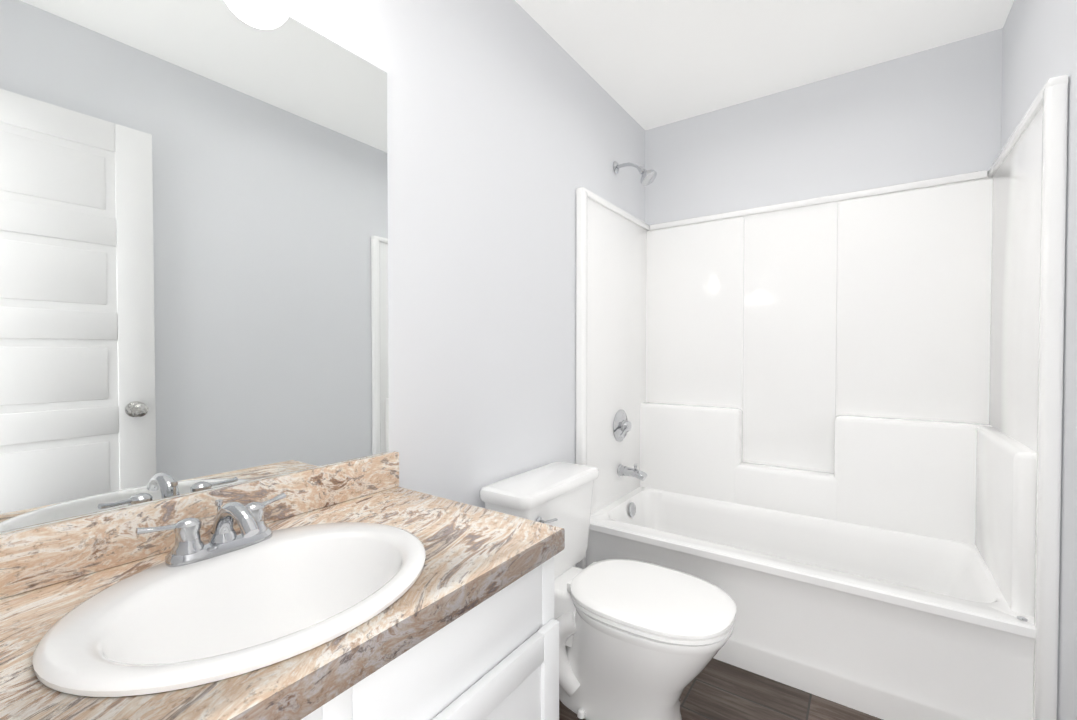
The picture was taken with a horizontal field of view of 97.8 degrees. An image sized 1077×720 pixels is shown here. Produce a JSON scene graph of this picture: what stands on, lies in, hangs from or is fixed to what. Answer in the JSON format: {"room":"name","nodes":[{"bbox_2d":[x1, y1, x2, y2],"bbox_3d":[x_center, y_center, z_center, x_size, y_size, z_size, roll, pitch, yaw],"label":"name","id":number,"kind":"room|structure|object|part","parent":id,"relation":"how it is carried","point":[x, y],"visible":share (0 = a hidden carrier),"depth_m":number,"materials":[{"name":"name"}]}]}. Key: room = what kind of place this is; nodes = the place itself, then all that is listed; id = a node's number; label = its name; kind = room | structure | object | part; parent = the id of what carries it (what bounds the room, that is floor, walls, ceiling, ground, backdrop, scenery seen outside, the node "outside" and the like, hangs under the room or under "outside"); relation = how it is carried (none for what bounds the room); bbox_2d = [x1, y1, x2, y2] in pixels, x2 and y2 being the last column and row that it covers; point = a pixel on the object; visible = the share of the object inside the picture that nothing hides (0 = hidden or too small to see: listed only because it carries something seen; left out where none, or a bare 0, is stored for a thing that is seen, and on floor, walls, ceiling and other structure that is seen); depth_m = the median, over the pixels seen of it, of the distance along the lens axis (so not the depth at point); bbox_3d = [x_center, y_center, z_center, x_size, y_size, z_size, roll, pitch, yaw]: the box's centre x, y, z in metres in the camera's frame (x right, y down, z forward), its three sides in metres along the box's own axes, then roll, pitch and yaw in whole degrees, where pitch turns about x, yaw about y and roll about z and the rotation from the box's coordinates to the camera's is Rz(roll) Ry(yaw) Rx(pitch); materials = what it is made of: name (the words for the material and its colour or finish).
{"room":"bathroom","nodes":[
{"label":"bathroom","id":0,"kind":"room"},
{"bbox_2d":[0,0,644,566],"bbox_3d":[-0.221,-0.092,1.630,0.100,2.440,2.979,1,1,35],"label":"wall","id":1,"kind":"structure","parent":0,"point":[512,126],"depth_m":1.58,"materials":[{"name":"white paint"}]},
{"bbox_2d":[0,0,388,532],"bbox_3d":[-0.686,-0.254,0.871,0.005,1.019,0.968,1,1,35],"label":"mirror","id":2,"kind":"object","parent":1,"relation":"attached to","point":[193,246],"visible":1,"depth_m":0.89,"materials":[{"name":"clear glass"}]},
{"bbox_2d":[613,161,656,185],"bbox_3d":[0.482,-0.937,2.341,0.216,0.153,0.086,1,1,35],"label":"shower head","id":3,"kind":"object","parent":1,"relation":"attached to","point":[648,177],"visible":1,"depth_m":2.31},
{"bbox_2d":[559,658,881,719],"bbox_3d":[0.430,1.185,1.192,1.692,0.100,2.979,1,1,35],"label":"floor","id":4,"kind":"structure","parent":0,"point":[715,689],"depth_m":1.55,"materials":[{"name":"brown wood"}]},
{"bbox_2d":[0,451,564,719],"bbox_3d":[-0.455,0.694,0.738,0.553,0.896,0.991,1,1,35],"label":"bathroom vanity","id":5,"kind":"object","parent":4,"relation":"on","point":[367,588],"visible":0.98,"depth_m":0.76,"materials":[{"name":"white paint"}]},
{"bbox_2d":[135,493,285,566],"bbox_3d":[-0.526,0.291,0.811,0.147,0.093,0.234,1,1,35],"label":"faucet","id":6,"kind":"object","parent":5,"relation":"on","point":[225,546],"depth_m":0.81,"materials":[{"name":"silver metal"}]},
{"bbox_2d":[32,522,425,696],"bbox_3d":[-0.423,0.416,0.741,0.431,0.154,0.511,1,1,35],"label":"sink","id":7,"kind":"object","parent":5,"relation":"in","point":[231,620],"depth_m":0.71,"materials":[{"name":"white ceramic"}]},
{"bbox_2d":[480,462,735,719],"bbox_3d":[0.242,0.776,1.544,0.755,0.706,0.494,1,1,35],"label":"toilet","id":8,"kind":"object","parent":4,"relation":"on","point":[640,640],"visible":0.94,"depth_m":1.44,"materials":[{"name":"white ceramic"}]},
{"bbox_3d":[0.027,0.520,1.526,0.026,0.032,0.092,1,1,35],"label":"handle","id":9,"kind":"part","parent":8,"relation":"part of","materials":[{"name":"silver metal"}]},
{"bbox_3d":[0.348,0.737,1.469,0.496,0.045,0.382,1,1,35],"label":"seat","id":10,"kind":"part","parent":8,"relation":"part of","materials":[{"name":"white plastic"}]},
{"bbox_2d":[576,75,1068,719],"bbox_3d":[0.999,0.182,1.986,1.488,1.881,0.795,1,1,35],"label":"shower","id":11,"kind":"object","parent":4,"relation":"on","point":[818,439],"visible":0.94,"depth_m":1.98,"materials":[{"name":"white plastic"}]},
{"bbox_3d":[0.912,0.643,1.890,1.408,0.762,0.448,1,1,35],"label":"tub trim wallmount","id":12,"kind":"part","parent":11,"relation":"part of","materials":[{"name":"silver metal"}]},
{"bbox_2d":[515,0,1013,129],"bbox_3d":[0.430,-1.355,1.152,1.692,0.100,2.979,1,1,35],"label":"ceiling","id":13,"kind":"structure","parent":0,"point":[647,64],"depth_m":1.93,"materials":[{"name":"white paint"}]},
{"bbox_2d":[645,28,1002,225],"bbox_3d":[1.258,-0.103,2.350,1.492,2.440,0.100,1,1,35],"label":"wall","id":14,"kind":"structure","parent":0,"point":[932,113],"depth_m":2.18,"materials":[{"name":"white paint"}]},
{"bbox_2d":[1001,0,1076,719],"bbox_3d":[1.081,-0.078,0.715,0.100,2.440,2.979,1,1,35],"label":"wall","id":15,"kind":"structure","parent":0,"point":[1039,44],"depth_m":1.23,"materials":[{"name":"white paint"}]}
]}

